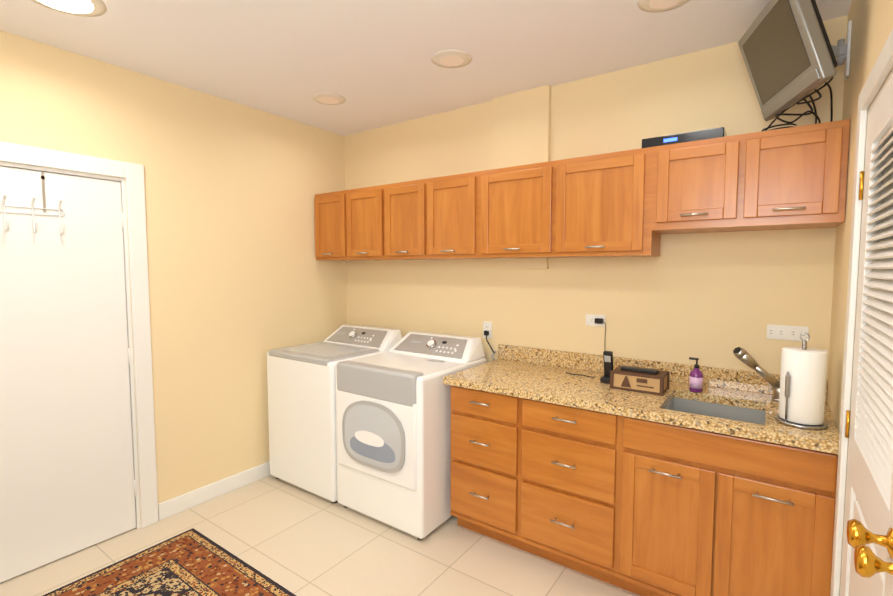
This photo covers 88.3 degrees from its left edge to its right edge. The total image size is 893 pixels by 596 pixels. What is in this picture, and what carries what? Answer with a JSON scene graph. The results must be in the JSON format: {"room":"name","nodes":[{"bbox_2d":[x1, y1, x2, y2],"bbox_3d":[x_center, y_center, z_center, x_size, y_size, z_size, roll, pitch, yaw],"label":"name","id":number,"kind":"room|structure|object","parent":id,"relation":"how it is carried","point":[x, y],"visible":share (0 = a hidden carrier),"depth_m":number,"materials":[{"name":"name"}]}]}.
{"room":"laundry room","nodes":[
{"label":"laundry room","id":0,"kind":"room"},
{"bbox_2d":[0,30,343,519],"bbox_3d":[-1.939,0.045,2.565,0.120,2.650,3.790,3,5,35],"label":"wall","id":1,"kind":"structure","parent":0,"point":[242,280],"depth_m":2.98,"materials":[{"name":"paint"}]},
{"bbox_2d":[0,166,135,582],"bbox_3d":[-2.039,0.371,2.338,0.094,2.013,0.788,3,5,35],"label":"door","id":2,"kind":"structure","parent":1,"relation":"in","point":[67,484],"depth_m":2.40,"materials":[{"name":"white wood"}]},
{"bbox_2d":[0,141,158,528],"bbox_3d":[-2.087,0.319,2.356,0.139,2.130,0.990,3,5,35],"label":"door frame","id":3,"kind":"structure","parent":1,"relation":"attached to","point":[138,323],"depth_m":2.65,"materials":[{"name":"white wood"}]},
{"bbox_2d":[158,461,269,520],"bbox_3d":[-1.315,1.265,3.409,0.017,0.105,1.505,3,5,35],"label":"baseboard","id":4,"kind":"structure","parent":1,"relation":"attached to","point":[180,503],"depth_m":3.04,"materials":[{"name":"white wood"}]},
{"bbox_2d":[0,475,639,595],"bbox_3d":[-0.571,1.480,1.689,5.230,0.100,3.790,3,5,35],"label":"floor","id":5,"kind":"structure","parent":0,"point":[296,540],"depth_m":2.47,"materials":[{"name":"tile"}]},
{"bbox_2d":[43,528,295,595],"bbox_3d":[-1.365,1.445,1.378,1.750,0.008,2.030,3,5,35],"label":"rug","id":6,"kind":"object","parent":5,"relation":"on","point":[192,562],"visible":1,"depth_m":2.28,"materials":[{"name":"multicoloured fabric"}]},
{"bbox_2d":[267,324,401,502],"bbox_3d":[-0.805,0.781,3.417,0.705,1.070,0.729,3,5,35],"label":"washer","id":7,"kind":"object","parent":5,"relation":"on","point":[302,413],"visible":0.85,"depth_m":3.13,"materials":[{"name":"white metal"}]},
{"bbox_2d":[335,331,486,539],"bbox_3d":[-0.226,0.808,2.999,0.705,1.070,0.744,3,5,35],"label":"dryer","id":8,"kind":"object","parent":5,"relation":"on","point":[393,426],"visible":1,"depth_m":2.69,"materials":[{"name":"white metal"}]},
{"bbox_2d":[447,384,518,547],"bbox_3d":[0.373,0.918,2.779,0.445,0.880,0.618,3,5,35],"label":"base cabinet","id":9,"kind":"object","parent":5,"relation":"on","point":[484,425],"depth_m":2.52,"materials":[{"name":"brown wood"}]},
{"bbox_2d":[519,400,654,595],"bbox_3d":[0.808,0.938,2.473,0.620,0.880,0.618,3,5,35],"label":"base cabinet","id":10,"kind":"object","parent":5,"relation":"on","point":[585,477],"depth_m":2.20,"materials":[{"name":"brown wood"}]},
{"bbox_2d":[443,360,838,455],"bbox_3d":[0.875,0.483,2.375,1.728,0.039,0.652,3,5,35],"label":"countertop","id":11,"kind":"structure","parent":10,"relation":"on","point":[545,383],"depth_m":2.21,"materials":[{"name":"beige stone"}]},
{"bbox_2d":[600,351,612,383],"bbox_3d":[0.877,0.369,2.481,0.070,0.173,0.080,3,5,35],"label":"phone","id":12,"kind":"object","parent":11,"relation":"on","point":[608,363],"visible":0.67,"depth_m":2.46,"materials":[{"name":"black plastic"}]},
{"bbox_2d":[610,365,669,395],"bbox_3d":[0.988,0.410,2.350,0.251,0.108,0.166,3,5,35],"label":"decorative box","id":13,"kind":"object","parent":11,"relation":"on","point":[642,380],"visible":1,"depth_m":2.30,"materials":[{"name":"brown wood"}]},
{"bbox_2d":[689,357,702,392],"bbox_3d":[1.247,0.383,2.299,0.066,0.168,0.061,3,5,35],"label":"soap bottle","id":14,"kind":"object","parent":11,"relation":"on","point":[696,380],"visible":1,"depth_m":2.28,"materials":[{"name":"purple plastic"}]},
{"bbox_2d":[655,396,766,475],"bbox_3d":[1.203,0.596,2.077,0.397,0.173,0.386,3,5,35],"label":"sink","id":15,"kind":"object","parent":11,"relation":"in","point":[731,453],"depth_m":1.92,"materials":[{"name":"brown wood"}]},
{"bbox_2d":[733,347,779,399],"bbox_3d":[1.464,0.351,2.122,0.240,0.256,0.200,3,5,35],"label":"faucet","id":16,"kind":"object","parent":11,"relation":"on","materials":[{"name":"silver metal"}]},
{"bbox_2d":[774,332,827,429],"bbox_3d":[1.413,0.316,1.822,0.170,0.364,0.170,3,5,35],"label":"paper towel holder","id":17,"kind":"object","parent":11,"relation":"on","point":[803,377],"visible":1,"depth_m":1.77,"materials":[{"name":"white paper"}]},
{"bbox_2d":[647,444,770,595],"bbox_3d":[1.185,1.056,2.123,0.512,0.690,0.471,3,5,35],"label":"base cabinet","id":18,"kind":"object","parent":5,"relation":"on","point":[723,482],"depth_m":1.91,"materials":[{"name":"brown wood"}]},
{"bbox_2d":[767,444,837,595],"bbox_3d":[1.513,0.970,1.975,0.187,0.880,0.618,3,5,35],"label":"base cabinet","id":19,"kind":"object","parent":5,"relation":"on","point":[800,525],"depth_m":1.72,"materials":[{"name":"brown wood"}]},
{"bbox_2d":[0,0,851,135],"bbox_3d":[-0.571,-1.264,1.510,5.230,0.100,3.790,3,5,35],"label":"ceiling","id":20,"kind":"structure","parent":0,"point":[372,64],"depth_m":2.27,"materials":[{"name":"paint"}]},
{"bbox_2d":[31,0,106,16],"bbox_3d":[-1.583,-1.234,1.892,0.300,0.010,0.300,3,5,35],"label":"recessed light","id":21,"kind":"object","parent":20,"relation":"in","point":[88,8],"visible":1,"depth_m":1.95,"materials":[{"name":"white"}]},
{"bbox_2d":[312,93,345,104],"bbox_3d":[-0.775,-1.308,3.033,0.220,0.010,0.220,3,5,35],"label":"recessed light","id":22,"kind":"object","parent":20,"relation":"in","point":[329,98],"visible":1,"depth_m":3.01,"materials":[{"name":"white"}]},
{"bbox_2d":[431,49,471,67],"bbox_3d":[0.027,-1.270,2.454,0.220,0.010,0.220,3,5,35],"label":"recessed light","id":23,"kind":"object","parent":20,"relation":"in","point":[451,58],"visible":1,"depth_m":2.44,"materials":[{"name":"white"}]},
{"bbox_2d":[637,0,689,12],"bbox_3d":[0.905,-1.234,1.896,0.220,0.010,0.220,3,5,35],"label":"recessed light","id":24,"kind":"object","parent":20,"relation":"in","point":[654,6],"visible":1,"depth_m":1.94,"materials":[{"name":"white"}]},
{"bbox_2d":[340,16,843,373],"bbox_3d":[0.470,0.010,3.087,3.210,2.650,0.155,3,5,35],"label":"wall","id":25,"kind":"structure","parent":0,"point":[706,296],"depth_m":2.66,"materials":[{"name":"paint"}]},
{"bbox_2d":[314,190,349,260],"bbox_3d":[-0.797,-0.563,3.659,0.433,0.520,0.303,3,5,35],"label":"upper cabinet","id":26,"kind":"object","parent":25,"relation":"attached to","point":[331,209],"depth_m":3.54,"materials":[{"name":"brown wood"}]},
{"bbox_2d":[350,184,389,260],"bbox_3d":[-0.513,-0.550,3.459,0.510,0.520,0.303,3,5,35],"label":"upper cabinet","id":27,"kind":"object","parent":25,"relation":"attached to","point":[369,206],"depth_m":3.31,"materials":[{"name":"brown wood"}]},
{"bbox_2d":[390,178,433,259],"bbox_3d":[-0.205,-0.536,3.242,0.504,0.520,0.303,3,5,35],"label":"upper cabinet","id":28,"kind":"object","parent":25,"relation":"attached to","point":[411,202],"depth_m":3.08,"materials":[{"name":"brown wood"}]},
{"bbox_2d":[434,172,477,258],"bbox_3d":[0.087,-0.522,3.036,0.460,0.520,0.303,3,5,35],"label":"upper cabinet","id":29,"kind":"object","parent":25,"relation":"attached to","point":[455,196],"depth_m":2.88,"materials":[{"name":"brown wood"}]},
{"bbox_2d":[483,321,495,359],"label":"outlet plates","id":30,"kind":"object","parent":25,"relation":"attached to","point":[487,326],"depth_m":3.16,"materials":[{"name":"white plastic"}]},
{"bbox_2d":[478,159,565,258],"bbox_3d":[0.499,-0.503,2.745,0.548,0.520,0.303,3,5,35],"label":"upper cabinet","id":31,"kind":"object","parent":25,"relation":"attached to","point":[522,208],"depth_m":2.61,"materials":[{"name":"brown wood"}]},
{"bbox_2d":[586,314,605,334],"label":"outlet plates","id":32,"kind":"object","parent":25,"relation":"attached to","point":[591,319],"depth_m":2.73,"materials":[{"name":"white plastic"}]},
{"bbox_2d":[566,147,660,257],"bbox_3d":[0.839,-0.488,2.505,0.545,0.520,0.303,3,5,35],"label":"upper cabinet","id":33,"kind":"object","parent":25,"relation":"attached to","point":[633,203],"depth_m":2.34,"materials":[{"name":"brown wood"}]},
{"bbox_2d":[496,344,826,399],"bbox_3d":[1.058,0.396,2.628,1.728,0.100,0.020,3,5,35],"label":"backsplash","id":34,"kind":"structure","parent":25,"relation":"attached to","point":[717,377],"depth_m":2.65,"materials":[{"name":"beige stone"}]},
{"bbox_2d":[650,119,849,234],"bbox_3d":[1.371,-0.525,2.149,0.732,0.400,0.341,3,5,35],"label":"upper cabinet","id":35,"kind":"object","parent":25,"relation":"attached to","point":[791,177],"depth_m":1.99,"materials":[{"name":"brown wood"}]},
{"bbox_2d":[642,127,726,147],"bbox_3d":[1.168,-0.757,2.256,0.350,0.050,0.221,3,5,35],"label":"cable box","id":36,"kind":"object","parent":35,"relation":"on","point":[687,137],"visible":0.42,"depth_m":2.16,"materials":[{"name":"black plastic"}]},
{"bbox_2d":[767,325,808,341],"label":"outlet plates","id":37,"kind":"object","parent":25,"relation":"attached to","point":[784,332],"depth_m":2.21,"materials":[{"name":"white plastic"}]},
{"bbox_2d":[824,0,892,595],"bbox_3d":[0.796,0.170,0.635,0.120,2.650,3.790,3,5,35],"label":"wall","id":38,"kind":"structure","parent":0,"point":[872,20],"depth_m":1.79,"materials":[{"name":"paint"}]},
{"bbox_2d":[738,0,851,130],"bbox_3d":[1.398,-0.931,1.865,0.394,0.450,0.622,3,5,35],"label":"wall-mounted tv","id":39,"kind":"object","parent":38,"relation":"attached to","point":[790,53],"visible":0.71,"depth_m":1.79,"materials":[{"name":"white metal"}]},
{"bbox_2d":[830,29,892,595],"bbox_3d":[0.947,0.425,0.882,0.137,2.110,1.660,3,5,35],"label":"trim","id":40,"kind":"structure","parent":38,"relation":"attached to","point":[880,71],"depth_m":1.52,"materials":[{"name":"white wood"}]},
{"bbox_2d":[840,75,892,595],"bbox_3d":[1.106,0.442,1.233,0.110,2.010,0.750,3,5,35],"label":"closet door","id":41,"kind":"structure","parent":38,"relation":"in","point":[868,519],"depth_m":1.26,"materials":[{"name":"white wood"}]},
{"bbox_2d":[854,544,892,577],"bbox_3d":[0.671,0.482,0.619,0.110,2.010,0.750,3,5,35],"label":"door knob","id":42,"kind":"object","parent":41,"relation":"attached to","point":[868,563],"depth_m":0.89,"materials":[{"name":"gold metal"}]}
]}

